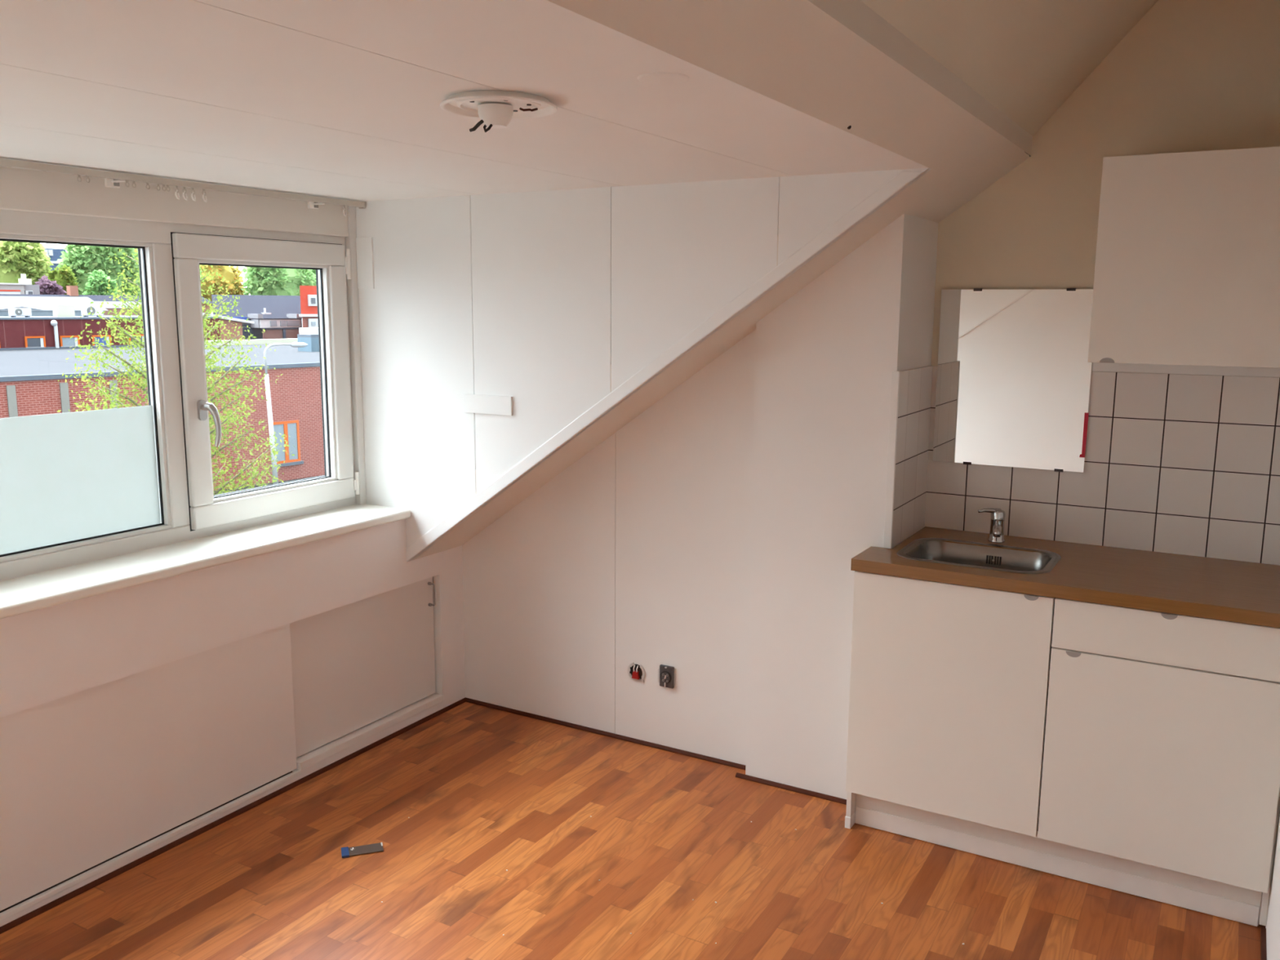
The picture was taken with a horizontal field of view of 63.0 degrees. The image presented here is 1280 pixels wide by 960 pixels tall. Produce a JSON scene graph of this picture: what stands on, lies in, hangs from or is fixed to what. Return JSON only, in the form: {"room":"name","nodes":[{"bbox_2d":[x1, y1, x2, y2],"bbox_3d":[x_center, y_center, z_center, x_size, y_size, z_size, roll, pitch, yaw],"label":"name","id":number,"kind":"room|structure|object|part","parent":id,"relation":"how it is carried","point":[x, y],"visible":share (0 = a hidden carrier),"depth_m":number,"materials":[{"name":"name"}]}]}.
{"room":"studio apartment","nodes":[
{"label":"studio apartment","id":0,"kind":"room"},
{"bbox_2d":[0,519,465,926],"bbox_3d":[-1.557,0.728,3.199,0.065,0.905,3.070,6,11,30],"label":"wall","id":1,"kind":"structure","parent":0,"point":[55,652],"depth_m":3.39,"materials":[{"name":"white paint"}]},
{"bbox_2d":[0,623,297,912],"bbox_3d":[-1.730,0.902,2.896,0.016,0.569,1.950,6,11,30],"label":"door","id":2,"kind":"structure","parent":1,"relation":"in","point":[90,777],"depth_m":3.20,"materials":[{"name":"white wood"}]},
{"bbox_2d":[0,158,410,618],"bbox_3d":[-1.748,-0.279,2.949,0.394,1.218,2.730,6,11,30],"label":"window","id":3,"kind":"structure","parent":1,"relation":"in","point":[96,502],"depth_m":3.42,"materials":[{"name":"white plastic"}]},
{"bbox_2d":[76,174,81,182],"bbox_3d":[-1.629,-0.879,3.035,0.014,0.027,0.014,6,11,30],"label":"curtain glider","id":4,"kind":"object","parent":3,"relation":"hanging from","point":[78,175],"visible":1,"depth_m":3.03,"materials":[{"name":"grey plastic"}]},
{"bbox_3d":[-1.861,-0.822,2.905,0.147,0.132,2.696,6,11,30],"label":"header panel","id":5,"kind":"part","parent":3,"relation":"part of","materials":[{"name":"paint"}]},
{"bbox_2d":[174,186,180,199],"bbox_3d":[-1.467,-0.914,3.314,0.014,0.048,0.017,6,11,30],"label":"curtain hook","id":6,"kind":"object","parent":3,"relation":"hanging from","point":[176,187],"visible":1,"depth_m":3.31,"materials":[{"name":"grey plastic"}]},
{"bbox_3d":[-1.743,-0.862,2.884,0.071,0.040,2.648,6,11,30],"label":"curtain rail","id":7,"kind":"part","parent":3,"relation":"part of","materials":[{"name":"white plastic"}]},
{"bbox_2d":[182,186,187,199],"bbox_3d":[-1.453,-0.918,3.337,0.014,0.048,0.017,6,11,30],"label":"curtain hook","id":8,"kind":"object","parent":3,"relation":"hanging from","point":[184,188],"visible":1,"depth_m":3.33,"materials":[{"name":"grey plastic"}]},
{"bbox_2d":[191,187,195,200],"bbox_3d":[-1.438,-0.922,3.364,0.014,0.048,0.017,6,11,30],"label":"curtain hook","id":9,"kind":"object","parent":3,"relation":"hanging from","point":[193,192],"visible":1,"depth_m":3.36,"materials":[{"name":"grey plastic"}]},
{"bbox_2d":[202,188,207,202],"bbox_3d":[-1.417,-0.928,3.400,0.014,0.048,0.017,6,11,30],"label":"curtain hook","id":10,"kind":"object","parent":3,"relation":"hanging from","point":[203,189],"visible":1,"depth_m":3.40,"materials":[{"name":"grey plastic"}]},
{"bbox_3d":[-1.739,0.307,3.039,0.364,0.034,2.728,6,11,30],"label":"sill","id":11,"kind":"part","parent":3,"relation":"part of","materials":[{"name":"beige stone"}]},
{"bbox_3d":[-1.449,-0.190,3.522,0.069,0.158,0.039,4,10,19],"label":"handle","id":12,"kind":"part","parent":3,"relation":"part of","materials":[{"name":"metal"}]},
{"bbox_3d":[-1.353,-0.369,3.799,0.075,0.986,0.740,6,11,30],"label":"casement sash","id":13,"kind":"part","parent":3,"relation":"part of","materials":[{"name":"white plastic"}]},
{"bbox_2d":[342,204,346,216],"bbox_3d":[-1.109,-1.014,3.925,0.014,0.048,0.017,6,11,30],"label":"curtain hook","id":14,"kind":"object","parent":3,"relation":"hanging from","point":[344,210],"visible":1,"depth_m":3.92,"materials":[{"name":"grey plastic"}]},
{"bbox_3d":[-1.152,-0.489,4.142,0.094,1.190,0.034,6,11,30],"label":"corner post","id":15,"kind":"part","parent":3,"relation":"part of","materials":[{"name":"white plastic"}]},
{"bbox_2d":[0,694,443,921],"bbox_3d":[-1.528,1.124,3.261,0.016,0.044,2.754,6,11,30],"label":"trim","id":16,"kind":"structure","parent":1,"relation":"attached to","point":[347,743],"depth_m":3.54,"materials":[{"name":"white wood"}]},
{"bbox_2d":[0,697,466,933],"bbox_3d":[-1.526,1.171,3.253,0.013,0.013,3.070,6,11,30],"label":"baseboard","id":17,"kind":"structure","parent":1,"relation":"attached to","point":[77,891],"depth_m":3.46,"materials":[{"name":"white wood"}]},
{"bbox_2d":[289,577,435,757],"bbox_3d":[-1.122,0.716,3.949,0.050,0.542,1.050,6,11,30],"label":"door","id":18,"kind":"structure","parent":1,"relation":"in","point":[356,664],"depth_m":4.04,"materials":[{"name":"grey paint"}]},
{"bbox_3d":[-0.864,0.476,4.342,0.034,0.105,0.014,6,11,30],"label":"handle","id":19,"kind":"part","parent":18,"relation":"part of","materials":[{"name":"grey paint"}]},
{"bbox_2d":[432,574,442,694],"bbox_3d":[-0.855,0.648,4.412,0.058,0.524,0.021,6,11,30],"label":"trim","id":20,"kind":"structure","parent":1,"relation":"attached to","point":[436,580],"depth_m":4.40,"materials":[{"name":"white wood"}]},
{"bbox_2d":[0,0,928,201],"bbox_3d":[-0.874,-0.840,2.345,2.325,0.103,2.931,6,11,30],"label":"ceiling","id":21,"kind":"structure","parent":0,"point":[342,100],"depth_m":2.05,"materials":[{"name":"white paint"}]},
{"bbox_2d":[440,90,557,132],"bbox_3d":[-0.272,-0.701,2.021,0.225,0.062,0.225,6,11,30],"label":"lamp base","id":22,"kind":"object","parent":21,"relation":"attached to","point":[495,109],"visible":1,"depth_m":1.99,"materials":[{"name":"white plastic"}]},
{"bbox_3d":[-0.272,-0.723,2.017,0.225,0.016,0.225,6,11,30],"label":"rim plate","id":23,"kind":"part","parent":22,"relation":"part of","materials":[{"name":"white plastic"}]},
{"bbox_2d":[462,329,755,764],"bbox_3d":[-0.149,0.183,4.141,1.490,1.686,0.100,6,11,30],"label":"wall","id":24,"kind":"structure","parent":0,"point":[638,551],"depth_m":4.03,"materials":[{"name":"white paint"}]},
{"bbox_2d":[465,697,745,769],"bbox_3d":[-0.173,1.017,4.225,1.370,0.013,0.013,6,11,30],"label":"baseboard","id":25,"kind":"structure","parent":24,"relation":"attached to","point":[468,700],"depth_m":4.19,"materials":[{"name":"brown wood"}]},
{"bbox_2d":[627,662,644,682],"bbox_3d":[-0.017,0.752,4.089,0.078,0.073,0.014,6,11,30],"label":"wall socket","id":26,"kind":"object","parent":24,"relation":"attached to","point":[637,672],"visible":1,"depth_m":4.09,"materials":[{"name":"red plastic"}]},
{"bbox_2d":[657,664,675,688],"bbox_3d":[0.098,0.756,4.019,0.074,0.086,0.020,6,11,30],"label":"wall socket","id":27,"kind":"object","parent":24,"relation":"attached to","point":[666,674],"visible":1,"depth_m":4.01,"materials":[{"name":"grey plastic"}]},
{"bbox_3d":[0.075,0.754,4.041,0.011,0.064,0.004,6,11,30],"label":"mounting plate","id":28,"kind":"part","parent":27,"relation":"part of","materials":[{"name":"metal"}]},
{"bbox_2d":[0,702,1265,959],"bbox_3d":[-0.558,1.412,2.065,3.500,0.060,5.200,6,11,30],"label":"floor","id":29,"kind":"structure","parent":0,"point":[484,792],"depth_m":3.12,"materials":[{"name":"brown wood"}]},
{"bbox_2d":[341,842,383,857],"bbox_3d":[-0.878,1.169,3.305,0.128,0.008,0.055,-3,10,-18],"label":"scraper","id":30,"kind":"object","parent":29,"relation":"on","point":[346,851],"visible":1,"depth_m":3.30,"materials":[{"name":"metal"}]},
{"bbox_2d":[844,570,1054,837],"bbox_3d":[1.081,0.705,3.490,0.600,0.886,0.600,6,11,30],"label":"base cabinet","id":31,"kind":"object","parent":29,"relation":"on","point":[949,682],"visible":0.76,"depth_m":3.21,"materials":[{"name":"white plastic"}]},
{"bbox_3d":[0.734,0.708,3.468,0.016,0.884,0.168,6,11,30],"label":"panel","id":32,"kind":"part","parent":31,"relation":"part of","materials":[{"name":"white plastic"}]},
{"bbox_3d":[1.140,0.344,3.046,0.041,0.015,0.002,6,11,30],"label":"handle","id":33,"kind":"part","parent":31,"relation":"part of","materials":[{"name":"grey metal"}]},
{"bbox_2d":[850,526,1279,627],"bbox_3d":[1.342,0.276,3.261,1.208,0.038,0.614,6,11,30],"label":"countertop","id":34,"kind":"structure","parent":31,"relation":"on","point":[1203,587],"depth_m":3.10,"materials":[{"name":"brown wood"}]},
{"bbox_2d":[896,537,1061,573],"bbox_3d":[1.085,0.313,3.364,0.470,0.153,0.354,6,11,30],"label":"sink","id":35,"kind":"object","parent":34,"relation":"in","point":[936,550],"visible":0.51,"depth_m":3.47,"materials":[{"name":"silver metal"}]},
{"bbox_2d":[977,507,1005,542],"bbox_3d":[1.178,0.156,3.507,0.088,0.116,0.146,6,11,30],"label":"tap","id":36,"kind":"object","parent":34,"relation":"on","point":[997,515],"visible":1,"depth_m":3.52,"materials":[{"name":"silver metal"}]},
{"bbox_3d":[1.178,0.106,3.521,0.084,0.022,0.020,-3,10,-19],"label":"lever","id":37,"kind":"part","parent":36,"relation":"part of","materials":[{"name":"silver metal"}]},
{"bbox_3d":[1.190,0.168,3.483,0.030,0.039,0.115,4,10,19],"label":"spout","id":38,"kind":"part","parent":36,"relation":"part of","materials":[{"name":"silver metal"}]},
{"bbox_2d":[854,793,1262,926],"bbox_3d":[1.229,1.132,3.207,1.167,0.135,0.020,6,11,30],"label":"board","id":39,"kind":"object","parent":29,"relation":"on","point":[1224,900],"visible":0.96,"depth_m":3.17,"materials":[{"name":"white plastic"}]},
{"bbox_2d":[1037,597,1279,925],"bbox_3d":[1.603,0.749,3.191,0.605,0.868,0.600,6,11,30],"label":"base cabinet","id":40,"kind":"object","parent":29,"relation":"on","point":[1162,743],"depth_m":2.92,"materials":[{"name":"white plastic"}]},
{"bbox_3d":[1.248,0.503,3.009,0.041,0.015,0.002,6,11,30],"label":"handle","id":41,"kind":"part","parent":40,"relation":"part of","materials":[{"name":"grey metal"}]},
{"bbox_3d":[1.459,0.438,2.887,0.595,0.146,0.018,6,11,30],"label":"drawer","id":42,"kind":"part","parent":40,"relation":"part of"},
{"bbox_3d":[1.453,0.375,2.869,0.041,0.015,0.002,6,11,30],"label":"handle","id":43,"kind":"part","parent":40,"relation":"part of","materials":[{"name":"grey metal"}]},
{"bbox_3d":[1.756,0.804,2.873,0.017,0.866,0.135,6,11,30],"label":"filler panel","id":44,"kind":"part","parent":40,"relation":"part of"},
{"bbox_2d":[355,168,931,561],"bbox_3d":[-0.197,-0.159,3.676,2.344,1.714,0.030,6,11,30],"label":"wall","id":45,"kind":"structure","parent":0,"point":[531,298],"depth_m":3.70,"materials":[{"name":"white paint"}]},
{"bbox_2d":[355,237,374,288],"bbox_3d":[-1.065,-0.840,4.050,0.082,0.193,0.008,6,11,30],"label":"wall plate","id":46,"kind":"object","parent":45,"relation":"attached to","point":[364,246],"visible":1,"depth_m":4.04,"materials":[{"name":"white paint"}]},
{"bbox_2d":[463,393,512,415],"bbox_3d":[-0.559,-0.277,3.845,0.218,0.069,0.009,6,11,30],"label":"wall plate","id":47,"kind":"object","parent":45,"relation":"attached to","point":[473,403],"visible":1,"depth_m":3.84,"materials":[{"name":"white paint"}]},
{"bbox_2d":[405,170,924,561],"bbox_3d":[-0.061,-0.276,3.563,1.990,1.397,0.018,6,11,30],"label":"trim","id":48,"kind":"structure","parent":45,"relation":"attached to","point":[904,178],"depth_m":3.44,"materials":[{"name":"white paint"}]},
{"bbox_2d":[413,0,1032,559],"bbox_3d":[-0.669,-0.191,2.749,2.555,2.049,3.646,6,11,30],"label":"ceiling","id":49,"kind":"structure","parent":0,"point":[839,64],"depth_m":2.31,"materials":[{"name":"white paint"}]},
{"bbox_2d":[745,213,938,799],"bbox_3d":[0.724,0.097,3.749,0.492,1.995,0.472,6,11,30],"label":"wall","id":50,"kind":"structure","parent":0,"point":[826,357],"depth_m":3.55,"materials":[{"name":"white paint"}]},
{"bbox_2d":[735,772,846,804],"bbox_3d":[0.560,1.105,3.726,0.477,0.013,0.013,6,11,30],"label":"baseboard","id":51,"kind":"structure","parent":50,"relation":"attached to","point":[740,775],"depth_m":3.73,"materials":[{"name":"brown wood"}]},
{"bbox_2d":[883,371,899,548],"bbox_3d":[0.816,-0.062,3.390,0.026,0.579,0.010,6,11,30],"label":"trim","id":52,"kind":"structure","parent":50,"relation":"attached to","point":[895,382],"depth_m":3.38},
{"bbox_2d":[891,365,933,547],"bbox_3d":[0.926,-0.090,3.564,0.008,0.579,0.410,6,11,30],"label":"tiled wall","id":53,"kind":"structure","parent":50,"relation":"attached to","point":[915,384],"depth_m":3.55,"materials":[{"name":"white tile"}]},
{"bbox_2d":[860,0,1158,136],"bbox_3d":[0.851,-1.419,1.659,0.977,1.195,3.646,6,11,30],"label":"ceiling","id":54,"kind":"structure","parent":0,"point":[1026,58],"depth_m":2.73,"materials":[{"name":"beige paint"}]},
{"bbox_2d":[931,0,1279,377],"bbox_3d":[1.576,-0.539,3.430,1.312,3.365,0.120,6,11,30],"label":"wall","id":55,"kind":"structure","parent":0,"point":[1190,75],"depth_m":3.30,"materials":[{"name":"beige paint"}]},
{"bbox_2d":[932,288,1093,472],"bbox_3d":[1.266,-0.344,3.561,0.501,0.609,0.019,6,11,30],"label":"mirror","id":56,"kind":"object","parent":55,"relation":"attached to","point":[1013,384],"visible":0.95,"depth_m":3.55,"materials":[{"name":"white mirror"}]},
{"bbox_2d":[1079,413,1088,457],"bbox_3d":[1.472,-0.149,3.463,0.018,0.149,0.001,6,11,30],"label":"tape","id":57,"kind":"object","parent":56,"relation":"attached to","point":[1086,415],"visible":1,"depth_m":3.46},
{"bbox_2d":[922,365,1279,564],"bbox_3d":[1.525,-0.057,3.464,1.150,0.602,0.008,6,11,30],"label":"wall tiles","id":58,"kind":"structure","parent":55,"relation":"attached to","point":[1177,464],"depth_m":3.38,"materials":[{"name":"tile"}]},
{"bbox_2d":[1087,146,1279,368],"bbox_3d":[1.683,-0.642,3.076,0.594,0.592,0.348,6,11,30],"label":"upper cabinet","id":59,"kind":"object","parent":55,"relation":"attached to","point":[1187,266],"visible":1,"depth_m":2.96,"materials":[{"name":"white plastic"}]},
{"bbox_3d":[1.384,-0.355,3.096,0.041,0.015,0.002,6,11,30],"label":"handle","id":60,"kind":"part","parent":59,"relation":"part of","materials":[{"name":"grey metal"}]},
{"bbox_2d":[1092,362,1279,377],"bbox_3d":[1.754,-0.346,3.276,0.620,0.030,0.018,6,11,30],"label":"trim","id":61,"kind":"structure","parent":55,"relation":"attached to","point":[1096,366],"depth_m":3.29,"materials":[{"name":"white wood"}]},
{"bbox_2d":[1265,812,1279,959],"bbox_3d":[0.831,-0.244,0.921,0.120,3.600,5.236,6,11,30],"label":"wall","id":62,"kind":"structure","parent":0,"point":[1273,924],"depth_m":2.70,"materials":[{"name":"white paint"}]},
{"bbox_2d":[1260,927,1266,959],"bbox_3d":[1.018,1.449,1.684,0.012,0.012,2.855,6,11,30],"label":"baseboard","id":63,"kind":"structure","parent":62,"relation":"attached to","point":[1263,931],"depth_m":2.83,"materials":[{"name":"brown wood"}]},
{"label":"outside","id":64,"kind":"structure","parent":0,"visible":0},
{"bbox_2d":[213,475,324,493],"bbox_3d":[-52.947,-5.420,75.030,159.100,0.200,250.000,6,11,30],"label":"ground","id":65,"kind":"structure","parent":64,"point":[286,481],"depth_m":42.20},
{"bbox_2d":[0,274,39,294],"bbox_3d":[-58.602,-12.457,87.164,6.600,9.625,14.527,8,12,38],"label":"house","id":66,"kind":"structure","parent":65,"relation":"on","point":[24,286],"depth_m":89.14,"materials":[{"name":"white paint"}]},
{"bbox_2d":[20,274,26,278],"bbox_3d":[-53.880,-17.800,91.331,0.400,0.400,0.400,8,12,38],"label":"chimney pot","id":67,"kind":"object","parent":66,"relation":"on","point":[23,276],"depth_m":91.19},
{"bbox_2d":[0,240,53,284],"bbox_3d":[-63.077,-18.221,105.518,6.684,14.932,8.153,8,12,38],"label":"tree","id":68,"kind":"object","parent":65,"relation":"on","point":[31,260],"visible":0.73,"depth_m":103.58,"materials":[{"name":"green plant"}]},
{"bbox_2d":[34,274,66,294],"bbox_3d":[-54.687,-14.170,97.303,2.573,9.742,2.983,8,12,38],"label":"tree","id":69,"kind":"object","parent":65,"relation":"on","point":[46,286],"visible":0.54,"depth_m":96.15,"materials":[{"name":"purple plant"}]},
{"bbox_2d":[44,248,66,271],"bbox_3d":[-87.073,-25.682,150.195,10.200,14.646,7.208,8,12,38],"label":"office tower","id":70,"kind":"structure","parent":65,"relation":"on","point":[54,254],"depth_m":147.11,"materials":[{"name":"blue glass"}]},
{"bbox_2d":[47,263,79,294],"bbox_3d":[-58.203,-16.236,105.617,2.492,11.043,3.165,8,12,38],"label":"tree","id":71,"kind":"object","parent":65,"relation":"on","point":[64,277],"visible":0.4,"depth_m":104.55,"materials":[{"name":"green plant"}]},
{"bbox_2d":[56,244,141,295],"bbox_3d":[-60.554,-21.176,117.800,6.350,16.752,8.737,8,12,38],"label":"tree","id":72,"kind":"object","parent":65,"relation":"on","point":[82,260],"visible":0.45,"depth_m":115.47,"materials":[{"name":"green plant"}]},
{"bbox_2d":[82,269,117,295],"bbox_3d":[-53.867,-15.786,104.774,3.130,10.484,3.386,8,12,38],"label":"tree","id":73,"kind":"object","parent":65,"relation":"on","point":[95,286],"visible":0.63,"depth_m":103.45,"materials":[{"name":"green plant"}]},
{"bbox_2d":[0,285,213,314],"bbox_3d":[-41.262,-10.276,78.392,3.800,8.412,18.239,8,12,38],"label":"house","id":74,"kind":"structure","parent":65,"relation":"on","point":[72,291],"depth_m":77.29,"materials":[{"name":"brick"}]},
{"bbox_2d":[0,315,221,350],"bbox_3d":[-42.173,-4.932,52.425,12.370,6.400,39.100,8,12,38],"label":"building","id":75,"kind":"structure","parent":65,"relation":"on","point":[20,332],"depth_m":56.40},
{"bbox_2d":[8,307,31,317],"bbox_3d":[-33.315,-8.992,56.175,0.450,0.480,1.000,8,12,38],"label":"air conditioner","id":76,"kind":"object","parent":75,"relation":"on","point":[12,312],"visible":1,"depth_m":55.99,"materials":[{"name":"white metal"}]},
{"bbox_2d":[15,308,22,315],"bbox_3d":[-33.252,-8.993,55.944,0.030,0.349,0.349,8,12,38],"label":"fan grille","id":77,"kind":"object","parent":76,"relation":"attached to","point":[18,311],"depth_m":55.92,"materials":[{"name":"grey metal"}]},
{"bbox_3d":[-32.086,-7.289,55.431,0.030,0.480,0.820,8,12,38],"label":"pane","id":78,"kind":"part","parent":75,"relation":"part of","materials":[{"name":"grey glass"}]},
{"bbox_2d":[0,296,107,315],"bbox_3d":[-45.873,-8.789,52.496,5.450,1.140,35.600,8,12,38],"label":"white hall","id":79,"kind":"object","parent":75,"relation":"on","point":[39,305],"visible":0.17,"depth_m":61.91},
{"bbox_2d":[52,305,75,316],"bbox_3d":[-31.965,-9.374,57.970,0.500,0.660,0.950,8,12,38],"label":"vent box","id":80,"kind":"object","parent":75,"relation":"on","point":[58,310],"visible":0.93,"depth_m":57.73,"materials":[{"name":"white metal"}]},
{"bbox_3d":[-30.996,-7.510,56.795,0.030,0.480,0.820,8,12,38],"label":"pane","id":81,"kind":"part","parent":75,"relation":"part of","materials":[{"name":"glass"}]},
{"bbox_2d":[80,306,103,316],"bbox_3d":[-30.972,-9.526,59.100,0.450,0.600,1.030,8,12,38],"label":"air conditioner","id":82,"kind":"object","parent":75,"relation":"on","point":[85,310],"visible":0.77,"depth_m":58.89,"materials":[{"name":"white metal"}]},
{"bbox_2d":[87,306,95,315],"bbox_3d":[-30.911,-9.527,58.865,0.030,0.454,0.454,8,12,38],"label":"fan grille","id":83,"kind":"object","parent":82,"relation":"attached to","point":[89,310],"depth_m":58.86,"materials":[{"name":"grey metal"}]},
{"bbox_3d":[-29.944,-7.723,58.114,0.030,0.480,0.820,8,12,38],"label":"pane","id":84,"kind":"part","parent":75,"relation":"part of","materials":[{"name":"blue glass"}]},
{"bbox_2d":[94,301,140,315],"bbox_3d":[-33.322,-8.340,70.507,2.700,7.280,6.554,8,12,38],"label":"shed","id":85,"kind":"object","parent":65,"relation":"on","point":[109,307],"visible":0.04,"depth_m":67.27,"materials":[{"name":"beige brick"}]},
{"bbox_2d":[0,338,324,490],"bbox_3d":[-27.986,-2.643,43.342,22.020,5.040,46.200,8,12,38],"label":"brick building","id":86,"kind":"structure","parent":65,"relation":"on","point":[29,384],"depth_m":42.30,"materials":[{"name":"red brick"}]},
{"bbox_3d":[-14.765,-1.521,42.708,0.040,1.510,0.500,8,12,38],"label":"pane","id":87,"kind":"part","parent":86,"relation":"part of","materials":[{"name":"grey glass"}]},
{"bbox_3d":[-14.530,-0.654,43.080,0.140,0.120,1.450,8,12,38],"label":"sill","id":88,"kind":"part","parent":86,"relation":"part of","materials":[{"name":"grey stone"}]},
{"bbox_3d":[-14.375,-1.600,43.197,0.040,1.510,0.440,8,12,38],"label":"pane","id":89,"kind":"part","parent":86,"relation":"part of","materials":[{"name":"glass"}]},
{"bbox_2d":[297,327,319,351],"bbox_3d":[-16.858,-7.453,55.379,1.200,1.220,2.150,8,12,38],"label":"roof unit","id":90,"kind":"structure","parent":86,"relation":"on","point":[309,335],"depth_m":54.45,"materials":[{"name":"blue metal"}]},
{"bbox_2d":[133,248,202,295],"bbox_3d":[-57.408,-22.881,125.312,9.133,17.682,10.110,8,12,38],"label":"tree","id":91,"kind":"object","parent":65,"relation":"on","point":[135,248],"visible":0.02,"depth_m":127.14,"materials":[{"name":"green plant"}]},
{"bbox_2d":[57,248,295,495],"bbox_3d":[-7.385,0.326,16.788,3.672,8.163,3.495,-6,11,-32],"label":"street tree","id":92,"kind":"object","parent":65,"relation":"on","point":[210,389],"visible":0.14,"depth_m":16.30,"materials":[{"name":"green plant"}]},
{"bbox_2d":[200,264,244,306],"bbox_3d":[-54.566,-22.333,135.216,6.816,13.378,7.946,8,12,38],"label":"tree","id":93,"kind":"object","parent":65,"relation":"on","point":[233,279],"visible":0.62,"depth_m":133.10,"materials":[{"name":"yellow plant"}]},
{"bbox_2d":[202,312,254,340],"bbox_3d":[-31.163,-8.914,75.976,4.500,6.639,4.428,8,12,38],"label":"shed","id":94,"kind":"object","parent":65,"relation":"on","point":[239,322],"visible":0.21,"depth_m":74.84,"materials":[{"name":"brown brick"}]},
{"bbox_2d":[211,294,302,339],"bbox_3d":[-33.850,-12.345,92.545,7.729,7.927,18.440,-3,10,-18],"label":"house","id":95,"kind":"structure","parent":65,"relation":"on","point":[266,311],"depth_m":87.82,"materials":[{"name":"grey tile"}]},
{"bbox_3d":[-32.302,-12.914,84.390,0.400,0.503,1.027,8,12,38],"label":"blue panel","id":96,"kind":"part","parent":95,"relation":"part of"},
{"bbox_3d":[-30.023,-12.818,85.636,0.080,0.439,0.582,8,12,38],"label":"pane","id":97,"kind":"part","parent":95,"relation":"part of","materials":[{"name":"grey glass"}]},
{"bbox_3d":[-29.469,-12.930,86.331,0.080,0.439,0.529,8,12,38],"label":"pane","id":98,"kind":"part","parent":95,"relation":"part of","materials":[{"name":"grey glass"}]},
{"bbox_3d":[-28.895,-13.046,87.050,0.080,0.439,1.139,8,12,38],"label":"pane","id":99,"kind":"part","parent":95,"relation":"part of","materials":[{"name":"grey glass"}]},
{"bbox_2d":[240,266,315,295],"bbox_3d":[-46.587,-23.374,135.678,7.955,15.375,10.561,8,12,38],"label":"tree","id":100,"kind":"object","parent":65,"relation":"on","point":[260,281],"visible":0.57,"depth_m":132.16,"materials":[{"name":"green plant"}]},
{"bbox_2d":[262,327,302,339],"bbox_3d":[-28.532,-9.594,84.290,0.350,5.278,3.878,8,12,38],"label":"fence","id":101,"kind":"object","parent":65,"relation":"on","point":[269,333],"visible":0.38,"depth_m":83.62,"materials":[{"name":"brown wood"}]},
{"bbox_3d":[-28.531,-9.519,84.141,0.150,5.178,0.200,8,12,38],"label":"post","id":102,"kind":"part","parent":101,"relation":"part of","materials":[{"name":"grey"}]},
{"bbox_2d":[263,342,307,484],"bbox_3d":[-13.658,-2.464,40.689,0.199,5.734,1.925,8,12,38],"label":"street lamp","id":103,"kind":"object","parent":65,"relation":"on","point":[271,430],"visible":0.94,"depth_m":40.03,"materials":[{"name":"grey metal"}]},
{"bbox_3d":[-13.812,-4.664,40.108,0.089,1.161,1.365,8,12,38],"label":"arm","id":104,"kind":"part","parent":103,"relation":"part of"},
{"bbox_2d":[298,285,318,327],"bbox_3d":[-26.289,-12.200,89.781,5.117,8.638,11.057,-2,10,-15],"label":"house","id":105,"kind":"structure","parent":65,"relation":"on","point":[308,304],"depth_m":84.19,"materials":[{"name":"paint"}]},
{"bbox_3d":[-26.362,-14.456,84.294,0.120,0.461,0.367,8,12,38],"label":"pane","id":106,"kind":"part","parent":105,"relation":"part of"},
{"bbox_2d":[311,269,316,285],"bbox_3d":[-43.805,-26.622,151.692,10.842,16.548,14.249,8,12,38],"label":"tree","id":107,"kind":"object","parent":65,"relation":"on","point":[313,271],"visible":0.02,"depth_m":146.07,"materials":[{"name":"green plant"}]}
]}

